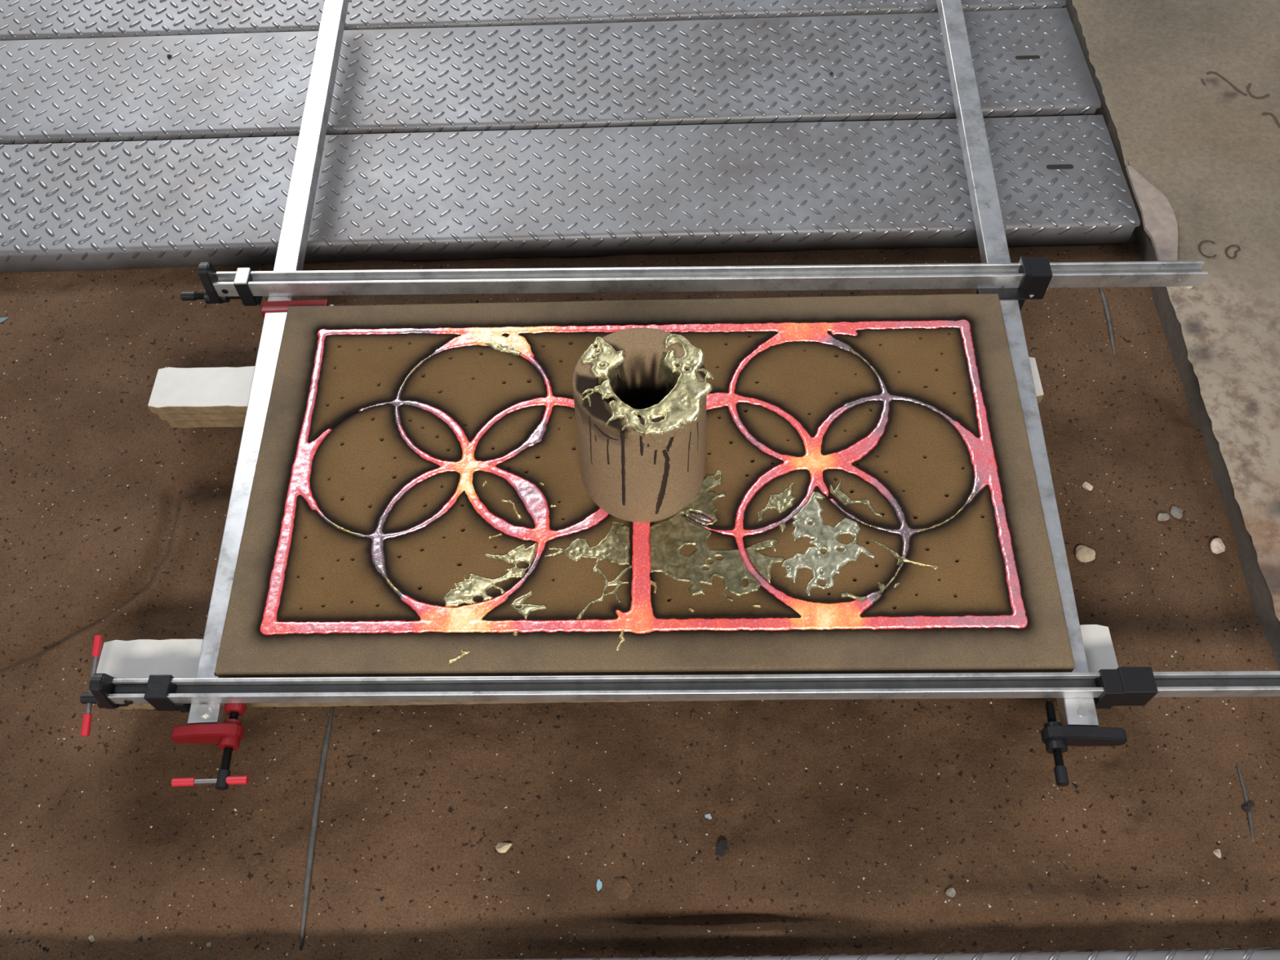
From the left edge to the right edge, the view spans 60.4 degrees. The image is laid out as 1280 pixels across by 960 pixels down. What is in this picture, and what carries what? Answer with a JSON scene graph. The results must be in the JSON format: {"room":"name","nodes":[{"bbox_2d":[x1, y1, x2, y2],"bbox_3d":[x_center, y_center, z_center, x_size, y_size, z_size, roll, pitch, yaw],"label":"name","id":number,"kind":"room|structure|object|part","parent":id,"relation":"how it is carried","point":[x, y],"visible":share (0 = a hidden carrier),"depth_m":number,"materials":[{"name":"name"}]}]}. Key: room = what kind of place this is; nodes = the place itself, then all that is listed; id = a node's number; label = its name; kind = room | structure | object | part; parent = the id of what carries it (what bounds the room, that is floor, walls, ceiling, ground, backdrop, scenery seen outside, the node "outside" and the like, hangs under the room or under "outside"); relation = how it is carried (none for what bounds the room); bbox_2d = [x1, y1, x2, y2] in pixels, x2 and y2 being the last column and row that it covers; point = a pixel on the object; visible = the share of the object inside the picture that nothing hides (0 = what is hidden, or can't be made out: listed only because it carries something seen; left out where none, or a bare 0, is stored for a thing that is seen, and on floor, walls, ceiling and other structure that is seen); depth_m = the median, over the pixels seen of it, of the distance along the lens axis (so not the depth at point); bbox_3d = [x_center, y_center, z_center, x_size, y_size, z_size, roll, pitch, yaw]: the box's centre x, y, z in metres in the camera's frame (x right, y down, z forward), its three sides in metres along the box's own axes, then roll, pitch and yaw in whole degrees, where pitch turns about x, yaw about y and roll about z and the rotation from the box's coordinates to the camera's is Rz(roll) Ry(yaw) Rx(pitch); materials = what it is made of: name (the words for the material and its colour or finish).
{"room":"metal foundry","nodes":[
{"label":"metal foundry","id":0,"kind":"room"},
{"bbox_2d":[0,114,1279,959],"bbox_3d":[-0.453,0.005,1.531,2.486,0.045,1.478,-1,58,1],"label":"floor","id":1,"kind":"structure","parent":0,"point":[642,758],"depth_m":1.30,"materials":[{"name":"brown soil"}]},
{"bbox_2d":[0,317,8,322],"bbox_3d":[-0.975,-0.245,1.681,0.020,0.004,0.009,-17,59,-9],"label":"chip","id":2,"kind":"object","parent":1,"relation":"on","point":[2,319],"visible":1,"depth_m":1.68,"materials":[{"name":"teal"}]},
{"bbox_2d":[51,328,63,341],"bbox_3d":[-0.881,-0.220,1.665,0.020,0.008,0.020,-36,64,-19],"label":"stone","id":3,"kind":"object","parent":1,"relation":"on","point":[58,333],"visible":1,"depth_m":1.66,"materials":[{"name":"brown stone"}]},
{"bbox_2d":[88,935,94,942],"bbox_3d":[-0.603,0.503,1.207,0.005,0.004,0.008,-39,65,-20],"label":"stone","id":4,"kind":"object","parent":1,"relation":"on","point":[91,938],"visible":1,"depth_m":1.21,"materials":[{"name":"grey stone"}]},
{"bbox_2d":[167,419,244,427],"bbox_3d":[-0.059,-0.112,1.542,1.197,0.017,0.068,-1,58,1],"label":"board","id":5,"kind":"object","parent":1,"relation":"on","point":[227,423],"visible":0.03,"depth_m":1.53,"materials":[{"name":"brown wood"}]},
{"bbox_2d":[157,402,1038,421],"bbox_3d":[-0.061,-0.121,1.526,1.205,0.017,0.069,-1,58,1],"label":"timber beam","id":6,"kind":"structure","parent":5,"relation":"on","point":[241,415],"depth_m":1.52,"materials":[{"name":"brown wood"}]},
{"bbox_2d":[147,356,1043,413],"bbox_3d":[-0.064,-0.130,1.511,1.213,0.017,0.070,-1,58,1],"label":"timber beam","id":7,"kind":"structure","parent":6,"relation":"on","point":[175,389],"depth_m":1.51,"materials":[{"name":"white wood"}]},
{"bbox_2d":[205,942,212,949],"bbox_3d":[-0.473,0.510,1.205,0.006,0.003,0.007,-10,58,-5],"label":"stone","id":8,"kind":"object","parent":1,"relation":"on","point":[208,944],"visible":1,"depth_m":1.20,"materials":[{"name":"grey stone"}]},
{"bbox_2d":[299,706,334,949],"bbox_3d":[-0.376,0.391,1.274,0.008,0.011,0.284,-1,58,0],"label":"rod","id":9,"kind":"object","parent":1,"relation":"on","point":[326,739],"visible":0.96,"depth_m":1.26,"materials":[{"name":"grey metal"}]},
{"bbox_2d":[116,699,754,709],"bbox_3d":[-0.039,0.233,1.326,1.181,0.017,0.068,-1,58,1],"label":"board","id":10,"kind":"object","parent":1,"relation":"on","point":[147,706],"visible":0.06,"depth_m":1.31,"materials":[{"name":"brown wood"}]},
{"bbox_3d":[-0.041,0.224,1.311,1.186,0.017,0.068,-1,58,1],"label":"board","id":11,"kind":"object","parent":10,"relation":"on","visible":0},
{"bbox_2d":[96,624,1118,678],"bbox_3d":[-0.043,0.214,1.296,1.192,0.017,0.068,-1,58,1],"label":"timber beam","id":12,"kind":"structure","parent":11,"relation":"on","point":[139,658],"depth_m":1.30,"materials":[{"name":"white wood"}]},
{"bbox_2d":[214,293,1075,678],"bbox_3d":[0.002,-0.009,1.396,0.985,0.045,0.549,-1,58,1],"label":"mold","id":13,"kind":"object","parent":12,"relation":"on","point":[920,457],"depth_m":1.35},
{"bbox_2d":[170,0,349,790],"bbox_3d":[-0.480,-0.264,1.569,0.129,0.032,1.408,-2,59,0],"label":"clamp","id":14,"kind":"object","parent":13,"relation":"attached to","point":[208,723],"visible":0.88,"depth_m":1.48,"materials":[{"name":"metal"}]},
{"bbox_3d":[-0.473,0.331,1.210,0.076,0.006,0.006,-2,59,0],"label":"handle","id":15,"kind":"part","parent":14,"relation":"part of","materials":[{"name":"silver metal"}]},
{"bbox_2d":[448,649,471,664],"bbox_3d":[-0.206,0.198,1.245,0.030,0.003,0.010,-28,61,-15],"label":"metal splash","id":16,"kind":"object","parent":13,"relation":"on","point":[464,653],"visible":1,"depth_m":1.24,"materials":[{"name":"gold metal"}]},
{"bbox_2d":[442,542,537,606],"bbox_3d":[-0.175,0.114,1.296,0.123,0.005,0.066,-14,59,-7],"label":"metal splash","id":17,"kind":"object","parent":13,"relation":"on","point":[464,592],"visible":1,"depth_m":1.29,"materials":[{"name":"gold metal"}]},
{"bbox_2d":[488,533,502,539],"bbox_3d":[-0.175,0.067,1.326,0.018,0.003,0.004,-16,59,-9],"label":"metal splash","id":18,"kind":"object","parent":13,"relation":"on","point":[500,534],"visible":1,"depth_m":1.33,"materials":[{"name":"gold metal"}]},
{"bbox_2d":[501,499,522,519],"bbox_3d":[-0.155,0.034,1.346,0.011,0.004,0.038,-37,64,-20],"label":"metal splash","id":19,"kind":"object","parent":13,"relation":"on","point":[514,508],"visible":1,"depth_m":1.34,"materials":[{"name":"gold metal"}]},
{"bbox_2d":[510,590,546,619],"bbox_3d":[-0.129,0.145,1.276,0.032,0.004,0.036,-38,65,-20],"label":"metal splash","id":20,"kind":"object","parent":13,"relation":"on","point":[526,610],"visible":1,"depth_m":1.27,"materials":[{"name":"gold metal"}]},
{"bbox_2d":[544,520,632,619],"bbox_3d":[-0.046,0.103,1.301,0.110,0.004,0.104,-23,60,-13],"label":"metal splash","id":21,"kind":"object","parent":13,"relation":"on","point":[614,548],"visible":1,"depth_m":1.31,"materials":[{"name":"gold metal"}]},
{"bbox_2d":[615,630,625,651],"bbox_3d":[-0.021,0.183,1.250,0.009,0.003,0.027,11,59,8],"label":"metal splash","id":22,"kind":"object","parent":13,"relation":"on","point":[621,637],"visible":1,"depth_m":1.25,"materials":[{"name":"gold metal"}]},
{"bbox_2d":[572,327,706,522],"bbox_3d":[0.002,-0.063,1.296,0.155,0.186,0.155,-1,58,1],"label":"cup","id":23,"kind":"object","parent":13,"relation":"on","point":[629,481],"visible":0.8,"depth_m":1.25,"materials":[{"name":"brown"}]},
{"bbox_2d":[579,333,713,464],"bbox_3d":[0.008,-0.089,1.240,0.153,0.072,0.143,-1,58,1],"label":"metal spill","id":24,"kind":"object","parent":23,"relation":"attached to","point":[682,404],"visible":1,"depth_m":1.21,"materials":[{"name":"gold metal"}]},
{"bbox_2d":[260,319,1027,635],"bbox_3d":[0.004,-0.018,1.379,0.892,0.007,0.464,-1,58,1],"label":"grille","id":25,"kind":"object","parent":13,"relation":"on","point":[640,619],"visible":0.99,"depth_m":1.35,"materials":[{"name":"metal"}]},
{"bbox_2d":[484,340,521,355],"bbox_3d":[-0.184,-0.178,1.479,0.056,0.004,0.013,19,61,13],"label":"metal splash","id":26,"kind":"object","parent":25,"relation":"on","point":[495,345],"visible":1,"depth_m":1.48,"materials":[{"name":"gold metal"}]},
{"bbox_2d":[648,579,657,593],"bbox_3d":[0.017,0.124,1.286,0.008,0.004,0.019,-18,59,-10],"label":"metal splash","id":27,"kind":"object","parent":13,"relation":"on","point":[654,584],"visible":1,"depth_m":1.29,"materials":[{"name":"gold metal"}]},
{"bbox_2d":[80,635,1279,736],"bbox_3d":[0.130,0.245,1.223,1.540,0.069,0.112,1,58,2],"label":"clamp","id":28,"kind":"object","parent":13,"relation":"attached to","point":[1122,686],"visible":0.99,"depth_m":1.23,"materials":[{"name":"metal"}]},
{"bbox_3d":[-0.630,0.236,1.264,0.006,0.034,0.106,-1,58,1],"label":"handle","id":29,"kind":"part","parent":28,"relation":"part of","materials":[{"name":"silver metal"}]},
{"bbox_2d":[688,607,694,612],"bbox_3d":[0.060,0.150,1.269,0.007,0.003,0.007,-1,58,1],"label":"metal splash","id":30,"kind":"object","parent":13,"relation":"on","point":[690,609],"visible":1,"depth_m":1.27,"materials":[{"name":"gold metal"}]},
{"bbox_2d":[648,470,785,601],"bbox_3d":[0.079,0.077,1.314,0.152,0.004,0.166,-29,62,-16],"label":"metal splash","id":31,"kind":"object","parent":13,"relation":"on","point":[667,537],"visible":1,"depth_m":1.30,"materials":[{"name":"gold metal"}]},
{"bbox_2d":[752,604,761,608],"bbox_3d":[0.135,0.145,1.270,0.011,0.003,0.005,-1,58,1],"label":"metal splash","id":32,"kind":"object","parent":13,"relation":"on","point":[758,606],"visible":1,"depth_m":1.27,"materials":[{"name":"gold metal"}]},
{"bbox_2d":[756,481,796,521],"bbox_3d":[0.168,0.027,1.342,0.070,0.004,0.029,-28,61,-15],"label":"metal splash","id":33,"kind":"object","parent":13,"relation":"on","point":[781,502],"visible":1,"depth_m":1.34,"materials":[{"name":"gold metal"}]},
{"bbox_2d":[778,522,786,532],"bbox_3d":[0.172,0.057,1.324,0.008,0.003,0.014,-1,58,1],"label":"metal splash","id":34,"kind":"object","parent":13,"relation":"on","point":[782,526],"visible":1,"depth_m":1.32,"materials":[{"name":"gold metal"}]},
{"bbox_2d":[781,491,875,595],"bbox_3d":[0.213,0.080,1.309,0.118,0.004,0.113,-40,65,-21],"label":"metal splash","id":35,"kind":"object","parent":13,"relation":"on","point":[830,562],"visible":1,"depth_m":1.31,"materials":[{"name":"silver metal"}]},
{"bbox_2d":[840,592,866,602],"bbox_3d":[0.248,0.135,1.273,0.031,0.004,0.009,11,59,8],"label":"metal splash","id":36,"kind":"object","parent":13,"relation":"on","point":[860,599],"visible":1,"depth_m":1.27,"materials":[{"name":"gold metal"}]},
{"bbox_2d":[829,479,882,517],"bbox_3d":[0.263,0.026,1.341,0.027,0.004,0.075,-41,66,-21],"label":"metal splash","id":37,"kind":"object","parent":13,"relation":"on","point":[843,498],"visible":1,"depth_m":1.34,"materials":[{"name":"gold metal"}]},
{"bbox_2d":[877,582,885,592],"bbox_3d":[0.281,0.124,1.280,0.008,0.003,0.014,-1,58,1],"label":"metal splash","id":38,"kind":"object","parent":13,"relation":"on","point":[882,587],"visible":1,"depth_m":1.28,"materials":[{"name":"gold metal"}]},
{"bbox_2d":[871,539,903,564],"bbox_3d":[0.294,0.083,1.305,0.012,0.004,0.046,-34,63,-18],"label":"metal splash","id":39,"kind":"object","parent":13,"relation":"on","point":[900,559],"visible":1,"depth_m":1.30,"materials":[{"name":"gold metal"}]},
{"bbox_2d":[893,582,900,588],"bbox_3d":[0.299,0.122,1.281,0.011,0.003,0.005,-41,66,-21],"label":"metal splash","id":40,"kind":"object","parent":13,"relation":"on","point":[896,584],"visible":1,"depth_m":1.28,"materials":[{"name":"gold metal"}]},
{"bbox_2d":[901,556,938,569],"bbox_3d":[0.329,0.098,1.295,0.045,0.003,0.007,14,59,10],"label":"metal splash","id":41,"kind":"object","parent":13,"relation":"on","point":[905,560],"visible":1,"depth_m":1.29,"materials":[{"name":"gold metal"}]},
{"bbox_2d":[936,0,1127,786],"bbox_3d":[0.514,-0.354,1.600,0.092,0.031,1.599,1,59,2],"label":"clamp","id":42,"kind":"object","parent":13,"relation":"attached to","point":[1078,725],"visible":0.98,"depth_m":1.48,"materials":[{"name":"metal"}]},
{"bbox_2d":[180,256,1208,306],"bbox_3d":[0.062,-0.280,1.536,1.433,0.076,0.036,0,58,1],"label":"clamp","id":43,"kind":"object","parent":42,"relation":"on","point":[1033,276],"visible":0.99,"depth_m":1.53,"materials":[{"name":"metal"}]},
{"bbox_2d":[495,842,511,853],"bbox_3d":[-0.157,0.421,1.260,0.019,0.008,0.013,10,59,8],"label":"stone","id":44,"kind":"object","parent":1,"relation":"on","point":[502,847],"visible":1,"depth_m":1.26,"materials":[{"name":"beige stone"}]},
{"bbox_2d":[0,8,1101,144],"bbox_3d":[-0.591,-0.686,1.920,2.715,0.039,0.264,-2,58,0],"label":"plate","id":45,"kind":"object","parent":1,"relation":"on","point":[1027,62],"visible":0.97,"depth_m":1.89,"materials":[{"name":"metal"}]},
{"bbox_2d":[0,115,1140,272],"bbox_3d":[-0.594,-0.456,1.782,2.723,0.045,0.252,-1,58,0],"label":"plate","id":46,"kind":"object","parent":1,"relation":"on","point":[1060,180],"visible":0.94,"depth_m":1.75,"materials":[{"name":"metal"}]},
{"bbox_2d":[596,878,602,891],"bbox_3d":[-0.046,0.456,1.238,0.006,0.002,0.014,8,59,6],"label":"chip","id":47,"kind":"object","parent":1,"relation":"on","point":[599,884],"visible":1,"depth_m":1.24,"materials":[{"name":"blue"}]},
{"bbox_2d":[613,876,632,900],"bbox_3d":[-0.019,0.459,1.236,0.022,0.007,0.027,-8,58,-4],"label":"stone","id":48,"kind":"object","parent":1,"relation":"on","point":[623,890],"visible":1,"depth_m":1.23,"materials":[{"name":"brown stone"}]},
{"bbox_2d":[0,261,1276,958],"bbox_3d":[-0.139,0.099,1.464,1.815,0.041,1.012,-1,58,1],"label":"pale grit","id":49,"kind":"object","parent":1,"relation":"on","point":[990,702],"visible":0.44,"depth_m":1.30,"materials":[{"name":"beige"}]},
{"bbox_2d":[0,263,1279,959],"bbox_3d":[-0.139,0.097,1.462,1.816,0.035,1.011,-1,58,1],"label":"dark grit","id":50,"kind":"object","parent":1,"relation":"on","point":[141,282],"visible":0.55,"depth_m":1.30,"materials":[{"name":"black"}]},
{"bbox_2d":[704,813,711,819],"bbox_3d":[0.080,0.393,1.282,0.007,0.002,0.007,-24,61,-13],"label":"chip","id":51,"kind":"object","parent":1,"relation":"on","point":[708,815],"visible":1,"depth_m":1.28,"materials":[{"name":"white"}]},
{"bbox_2d":[716,839,727,856],"bbox_3d":[0.094,0.421,1.259,0.011,0.009,0.018,9,59,7],"label":"stone","id":52,"kind":"object","parent":1,"relation":"on","point":[722,849],"visible":1,"depth_m":1.26,"materials":[{"name":"black stone"}]},
{"bbox_2d":[476,946,1279,959],"bbox_3d":[-0.457,0.628,1.102,2.441,0.045,0.263,-1,58,1],"label":"plate","id":53,"kind":"object","parent":1,"relation":"on","point":[1225,953],"visible":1,"depth_m":1.14,"materials":[{"name":"metal"}]},
{"bbox_2d":[946,887,955,897],"bbox_3d":[0.342,0.453,1.209,0.011,0.007,0.010,15,60,11],"label":"stone","id":54,"kind":"object","parent":1,"relation":"on","point":[950,892],"visible":1,"depth_m":1.21,"materials":[{"name":"grey stone"}]},
{"bbox_2d":[1075,545,1095,562],"bbox_3d":[0.583,0.097,1.442,0.027,0.012,0.026,-1,58,1],"label":"stone","id":55,"kind":"object","parent":1,"relation":"on","point":[1083,553],"visible":1,"depth_m":1.44,"materials":[{"name":"beige stone"}]},
{"bbox_2d":[1082,481,1093,490],"bbox_3d":[0.609,0.008,1.494,0.014,0.007,0.010,27,62,17],"label":"stone","id":56,"kind":"object","parent":1,"relation":"on","point":[1086,486],"visible":1,"depth_m":1.49,"materials":[{"name":"white stone"}]},
{"bbox_2d":[1098,287,1115,354],"bbox_3d":[0.702,-0.243,1.650,0.007,0.010,0.135,2,58,3],"label":"rod","id":57,"kind":"object","parent":1,"relation":"on","point":[1107,312],"visible":0.97,"depth_m":1.64,"materials":[{"name":"grey metal"}]},
{"bbox_2d":[1157,512,1169,520],"bbox_3d":[0.694,0.050,1.461,0.015,0.010,0.014,-39,65,-21],"label":"stone","id":58,"kind":"object","parent":1,"relation":"on","point":[1161,517],"visible":1,"depth_m":1.46,"materials":[{"name":"grey stone"}]},
{"bbox_2d":[1170,505,1182,519],"bbox_3d":[0.714,0.043,1.464,0.015,0.008,0.018,21,61,14],"label":"stone","id":59,"kind":"object","parent":1,"relation":"on","point":[1175,512],"visible":1,"depth_m":1.46,"materials":[{"name":"stone"}]},
{"bbox_2d":[1213,848,1221,857],"bbox_3d":[0.650,0.419,1.236,0.008,0.005,0.010,-38,65,-20],"label":"stone","id":60,"kind":"object","parent":1,"relation":"on","point":[1217,852],"visible":1,"depth_m":1.24,"materials":[{"name":"white stone"}]},
{"bbox_2d":[1209,537,1225,554],"bbox_3d":[0.753,0.086,1.436,0.019,0.011,0.020,-12,59,-6],"label":"stone","id":61,"kind":"object","parent":1,"relation":"on","point":[1216,545],"visible":1,"depth_m":1.43,"materials":[{"name":"white stone"}]},
{"bbox_2d":[1235,763,1255,843],"bbox_3d":[0.698,0.370,1.265,0.015,0.011,0.093,-1,58,1],"label":"rod","id":62,"kind":"object","parent":1,"relation":"on","point":[1248,805],"visible":1,"depth_m":1.26,"materials":[{"name":"grey metal"}]},
{"bbox_2d":[1061,0,1279,671],"bbox_3d":[0.788,-0.001,1.563,0.011,0.200,2.364,-1,58,1],"label":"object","id":63,"kind":"structure","parent":0,"point":[1261,597],"depth_m":1.55,"materials":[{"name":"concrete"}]},
{"bbox_2d":[1071,0,1279,621],"bbox_3d":[-0.197,-1.206,2.217,5.600,0.006,5.100,-1,58,1],"label":"floor","id":64,"kind":"structure","parent":0,"point":[1191,88],"depth_m":1.74,"materials":[{"name":"concrete"}]},
{"bbox_2d":[0,0,324,40],"bbox_3d":[-0.880,-0.836,2.019,0.607,0.039,0.120,-2,58,0],"label":"plate","id":65,"kind":"object","parent":64,"relation":"on","point":[28,20],"depth_m":2.00,"materials":[{"name":"metal"}]},
{"bbox_2d":[343,0,937,30],"bbox_3d":[0.001,-0.846,2.005,1.066,0.039,0.090,-2,58,0],"label":"plate","id":66,"kind":"object","parent":64,"relation":"on","point":[361,14],"depth_m":1.99,"materials":[{"name":"metal"}]}
]}

